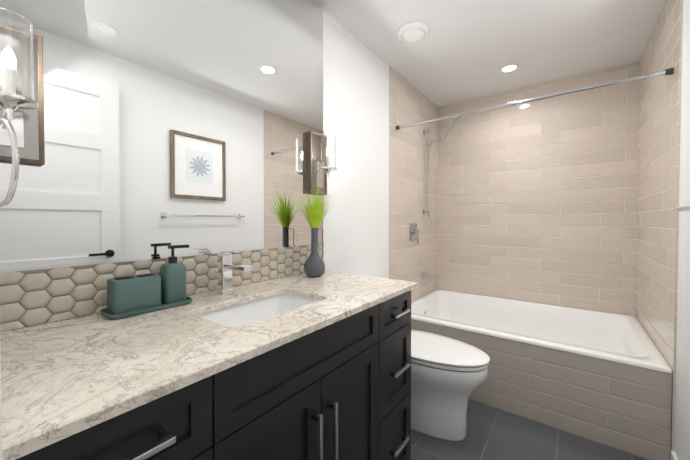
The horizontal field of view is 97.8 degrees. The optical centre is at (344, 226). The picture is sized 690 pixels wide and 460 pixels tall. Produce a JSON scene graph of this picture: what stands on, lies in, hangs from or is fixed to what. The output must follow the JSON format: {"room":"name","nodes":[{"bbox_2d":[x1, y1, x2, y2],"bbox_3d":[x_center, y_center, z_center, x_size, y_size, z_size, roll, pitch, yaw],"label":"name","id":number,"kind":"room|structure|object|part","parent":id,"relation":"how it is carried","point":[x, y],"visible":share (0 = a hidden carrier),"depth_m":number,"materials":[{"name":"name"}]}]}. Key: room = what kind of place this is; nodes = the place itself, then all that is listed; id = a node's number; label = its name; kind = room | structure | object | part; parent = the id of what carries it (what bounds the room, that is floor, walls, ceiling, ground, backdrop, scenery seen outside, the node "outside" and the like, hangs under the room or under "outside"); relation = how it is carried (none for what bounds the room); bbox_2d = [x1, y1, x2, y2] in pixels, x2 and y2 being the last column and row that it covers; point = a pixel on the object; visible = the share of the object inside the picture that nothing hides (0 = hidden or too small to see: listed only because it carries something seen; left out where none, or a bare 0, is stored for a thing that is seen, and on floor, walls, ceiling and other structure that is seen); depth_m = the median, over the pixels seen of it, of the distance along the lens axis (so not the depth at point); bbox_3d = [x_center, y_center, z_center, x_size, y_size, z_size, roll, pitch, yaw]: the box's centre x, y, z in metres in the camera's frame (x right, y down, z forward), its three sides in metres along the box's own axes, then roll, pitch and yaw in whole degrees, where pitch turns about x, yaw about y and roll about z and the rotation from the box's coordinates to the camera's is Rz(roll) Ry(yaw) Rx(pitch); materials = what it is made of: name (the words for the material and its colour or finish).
{"room":"bathroom","nodes":[
{"label":"bathroom","id":0,"kind":"room"},
{"bbox_2d":[26,10,388,326],"bbox_3d":[-0.152,-0.035,1.798,0.120,2.400,3.890,1,1,37],"label":"wall","id":1,"kind":"structure","parent":0,"point":[356,121],"depth_m":1.99,"materials":[{"name":"white paint"}]},
{"bbox_2d":[0,0,322,269],"bbox_3d":[-0.509,-0.559,1.202,0.005,1.325,1.278,1,1,37],"label":"mirror","id":2,"kind":"object","parent":1,"relation":"attached to","point":[190,123],"visible":0.75,"depth_m":1.05,"materials":[{"name":"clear mirror"}]},
{"bbox_2d":[0,8,44,164],"bbox_3d":[-0.791,-0.326,0.707,0.142,0.330,0.132,1,1,37],"label":"sconce","id":3,"kind":"object","parent":2,"relation":"attached to","point":[21,83],"visible":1,"depth_m":0.70,"materials":[{"name":"brown wood"}]},
{"bbox_3d":[-0.772,-0.385,0.691,0.080,0.185,0.080,1,1,37],"label":"lamp shade","id":4,"kind":"part","parent":3,"relation":"part of","materials":[{"name":"clear glass"}]},
{"bbox_3d":[-0.838,-0.327,0.742,0.026,0.310,0.112,1,1,37],"label":"plate panel","id":5,"kind":"part","parent":3,"relation":"part of","materials":[{"name":"silver metal"}]},
{"bbox_3d":[-0.781,-0.266,0.700,0.116,0.140,0.094,1,1,37],"label":"arm","id":6,"kind":"part","parent":3,"relation":"part of"},
{"bbox_2d":[307,131,336,194],"bbox_3d":[-0.107,-0.342,1.618,0.142,0.330,0.132,1,1,37],"label":"sconce","id":7,"kind":"object","parent":2,"relation":"attached to","point":[321,156],"visible":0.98,"depth_m":1.60,"materials":[{"name":"brown wood"}]},
{"bbox_3d":[-0.152,-0.343,1.652,0.030,0.330,0.132,1,1,37],"label":"plate","id":8,"kind":"part","parent":7,"relation":"part of","materials":[{"name":"silver metal"}]},
{"bbox_3d":[-0.153,-0.343,1.653,0.026,0.310,0.112,1,1,37],"label":"plate panel","id":9,"kind":"part","parent":7,"relation":"part of","materials":[{"name":"silver metal"}]},
{"bbox_3d":[-0.097,-0.282,1.611,0.116,0.140,0.094,1,1,37],"label":"arm","id":10,"kind":"part","parent":7,"relation":"part of"},
{"bbox_3d":[-0.088,-0.401,1.603,0.080,0.185,0.080,1,1,37],"label":"lamp shade","id":11,"kind":"part","parent":7,"relation":"part of","materials":[{"name":"clear glass"}]},
{"bbox_2d":[0,244,323,331],"bbox_3d":[-0.507,0.180,1.213,0.007,0.146,1.278,1,1,37],"label":"tile backsplash","id":12,"kind":"structure","parent":1,"relation":"attached to","point":[28,300],"depth_m":0.89,"materials":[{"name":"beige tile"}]},
{"bbox_2d":[0,242,323,272],"bbox_3d":[-0.508,0.103,1.213,0.008,0.008,1.278,1,1,37],"label":"rail","id":13,"kind":"object","parent":1,"relation":"attached to","point":[74,264],"visible":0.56,"depth_m":0.94,"materials":[{"name":"silver metal"}]},
{"bbox_2d":[389,66,437,301],"bbox_3d":[0.667,-0.052,2.783,0.008,2.400,1.068,1,1,37],"label":"wall tile","id":14,"kind":"structure","parent":1,"relation":"attached to","point":[410,261],"depth_m":2.67,"materials":[{"name":"beige tile"}]},
{"bbox_2d":[409,223,418,243],"bbox_3d":[0.630,0.063,2.683,0.054,0.183,0.156,1,1,37],"label":"shower valve","id":15,"kind":"object","parent":14,"relation":"attached to","point":[413,233],"visible":1,"depth_m":2.67,"materials":[{"name":"silver metal"}]},
{"bbox_2d":[421,272,438,280],"bbox_3d":[0.803,0.469,2.835,0.156,0.064,0.060,1,1,37],"label":"tub spout","id":16,"kind":"object","parent":14,"relation":"attached to","point":[435,277],"visible":1,"depth_m":2.81,"materials":[{"name":"silver metal"}]},
{"bbox_2d":[423,116,463,222],"bbox_3d":[0.910,-0.513,2.788,0.362,0.963,0.084,1,1,37],"label":"shower rail","id":17,"kind":"object","parent":14,"relation":"attached to","point":[429,141],"visible":0.98,"depth_m":2.84,"materials":[{"name":"silver metal"}]},
{"bbox_2d":[314,0,665,106],"bbox_3d":[0.516,-1.256,1.276,1.790,0.060,3.890,1,1,37],"label":"ceiling","id":18,"kind":"structure","parent":0,"point":[464,50],"depth_m":1.98,"materials":[{"name":"white paint"}]},
{"bbox_2d":[397,21,429,42],"bbox_3d":[0.433,-1.221,1.907,0.200,0.032,0.200,1,1,37],"label":"ceiling vent","id":19,"kind":"object","parent":18,"relation":"in","point":[413,31],"visible":0.94,"depth_m":1.87,"materials":[{"name":"white plastic"}]},
{"bbox_2d":[500,64,518,72],"bbox_3d":[1.290,-1.242,2.365,0.132,0.006,0.132,1,1,37],"label":"recessed light","id":20,"kind":"object","parent":18,"relation":"in","point":[508,68],"visible":1,"depth_m":2.37,"materials":[{"name":"white"}]},
{"bbox_2d":[411,399,647,459],"bbox_3d":[0.516,1.204,1.318,1.790,0.060,3.890,1,1,37],"label":"floor","id":21,"kind":"structure","parent":0,"point":[492,433],"depth_m":1.62,"materials":[{"name":"tile"}]},
{"bbox_2d":[3,285,417,459],"bbox_3d":[-0.283,0.729,1.036,0.594,0.898,1.248,1,1,37],"label":"bathroom vanity","id":22,"kind":"object","parent":21,"relation":"on","point":[303,366],"depth_m":0.78,"materials":[{"name":"black painted wood"},{"name":"marble"},{"name":"brushed nickel"}]},
{"bbox_2d":[0,271,417,452],"bbox_3d":[-0.283,0.269,1.036,0.588,0.021,1.260,1,1,37],"label":"countertop","id":23,"kind":"structure","parent":22,"relation":"on","point":[56,375],"depth_m":0.66,"materials":[{"name":"beige stone"}]},
{"bbox_2d":[100,244,191,319],"bbox_3d":[-0.617,0.161,0.952,0.106,0.194,0.237,1,1,37],"label":"tray","id":24,"kind":"object","parent":23,"relation":"on","point":[134,295],"visible":0.98,"depth_m":0.92,"materials":[{"name":"teal ceramic"}]},
{"bbox_2d":[159,263,185,303],"bbox_3d":[-0.576,0.186,1.007,0.066,0.130,0.066,1,1,37],"label":"bottle","id":25,"kind":"object","parent":24,"relation":"on","point":[173,275],"depth_m":0.98,"materials":[{"name":"teal ceramic"}]},
{"bbox_2d":[212,249,252,296],"bbox_3d":[-0.409,0.173,1.113,0.176,0.168,0.052,1,1,37],"label":"faucet","id":26,"kind":"object","parent":23,"relation":"on","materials":[{"name":"silver metal"}]},
{"bbox_2d":[192,289,319,324],"bbox_3d":[-0.272,0.350,1.014,0.290,0.164,0.440,1,1,37],"label":"sink","id":27,"kind":"object","parent":23,"relation":"in","point":[232,312],"depth_m":1.14,"materials":[{"name":"white ceramic"}]},
{"bbox_2d":[288,184,336,276],"bbox_3d":[-0.109,0.017,1.493,0.271,0.465,0.340,1,1,37],"label":"vase","id":28,"kind":"object","parent":23,"relation":"on","point":[314,265],"visible":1,"depth_m":1.48,"materials":[{"name":"grey ceramic"}]},
{"bbox_2d":[411,330,489,440],"bbox_3d":[0.439,0.776,1.825,0.803,0.776,0.396,1,1,37],"label":"toilet","id":29,"kind":"object","parent":21,"relation":"on","point":[449,376],"visible":0.33,"depth_m":1.64,"materials":[{"name":"white ceramic"}]},
{"bbox_3d":[0.516,0.729,1.766,0.602,0.016,0.392,1,1,37],"label":"seat","id":30,"kind":"part","parent":29,"relation":"part of","materials":[{"name":"white ceramic"}]},
{"bbox_3d":[0.520,0.704,1.763,0.601,0.019,0.396,1,1,37],"label":"lid","id":31,"kind":"part","parent":29,"relation":"part of","materials":[{"name":"white ceramic"}]},
{"bbox_2d":[411,289,671,459],"bbox_3d":[1.284,0.916,2.336,1.530,0.480,1.048,1,1,37],"label":"bathtub","id":32,"kind":"object","parent":21,"relation":"on","point":[603,377],"visible":0.79,"depth_m":1.80,"materials":[{"name":"white ceramic"}]},
{"bbox_2d":[674,0,689,459],"bbox_3d":[1.184,-0.018,0.796,0.120,2.400,3.890,1,1,37],"label":"wall","id":33,"kind":"structure","parent":0,"point":[682,424],"depth_m":1.36,"materials":[{"name":"white paint"}]},
{"bbox_2d":[636,0,682,459],"bbox_3d":[1.901,-0.036,1.857,0.008,2.400,1.068,1,1,37],"label":"wall tile","id":34,"kind":"structure","parent":33,"relation":"attached to","point":[658,197],"depth_m":1.68,"materials":[{"name":"beige tile"}]},
{"bbox_2d":[396,67,673,129],"bbox_3d":[1.030,-0.788,1.968,1.533,0.034,0.034,1,1,37],"label":"cap","id":35,"kind":"object","parent":34,"relation":"attached to","point":[669,71],"visible":0.92,"depth_m":1.51,"materials":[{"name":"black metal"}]},
{"bbox_2d":[399,70,665,128],"bbox_3d":[1.030,-0.788,1.968,1.480,0.025,0.025,1,1,37],"label":"rail","id":36,"kind":"object","parent":35,"relation":"attached to","point":[607,84],"visible":1,"depth_m":1.82,"materials":[{"name":"silver metal"}]},
{"bbox_2d":[671,451,677,459],"bbox_3d":[1.206,1.135,0.955,0.012,0.090,1.240,1,1,37],"label":"baseboard","id":37,"kind":"structure","parent":33,"relation":"attached to","point":[673,456],"depth_m":1.41,"materials":[{"name":"white"}]},
{"bbox_2d":[675,206,689,211],"bbox_3d":[1.159,-0.065,0.920,0.070,0.050,0.750,1,1,37],"label":"towel rail","id":38,"kind":"object","parent":33,"relation":"attached to","point":[683,209],"visible":1,"depth_m":1.19,"materials":[{"name":"silver metal"}]},
{"bbox_3d":[1.644,-0.052,2.799,1.790,2.400,0.132,1,1,37],"label":"wall","id":39,"kind":"structure","parent":0,"visible":0},
{"bbox_2d":[437,61,639,315],"bbox_3d":[1.602,-0.051,2.744,1.534,2.400,0.008,1,1,37],"label":"wall tile","id":40,"kind":"structure","parent":39,"relation":"attached to","point":[537,201],"depth_m":2.62,"materials":[{"name":"beige tile"}]},
{"bbox_3d":[-0.645,-0.011,0.425,0.740,2.400,0.120,1,1,37],"label":"wall","id":41,"kind":"structure","parent":0,"visible":0},
{"bbox_2d":[0,117,18,206],"bbox_3d":[-0.710,-0.140,0.594,0.178,0.201,0.075,1,1,37],"label":"towel ring","id":42,"kind":"object","parent":41,"relation":"attached to","point":[7,200],"visible":1,"depth_m":0.57,"materials":[{"name":"silver metal"}]},
{"bbox_3d":[-0.039,-1.033,-0.048,0.775,0.340,0.120,1,1,37],"label":"wall","id":43,"kind":"structure","parent":0,"visible":0},
{"bbox_2d":[0,352,2,459],"bbox_3d":[-0.045,0.136,-0.014,0.869,2.120,0.135,1,1,37],"label":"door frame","id":44,"kind":"structure","parent":43,"relation":"attached to","point":[1,455],"depth_m":0.26,"materials":[{"name":"white"}]}
]}

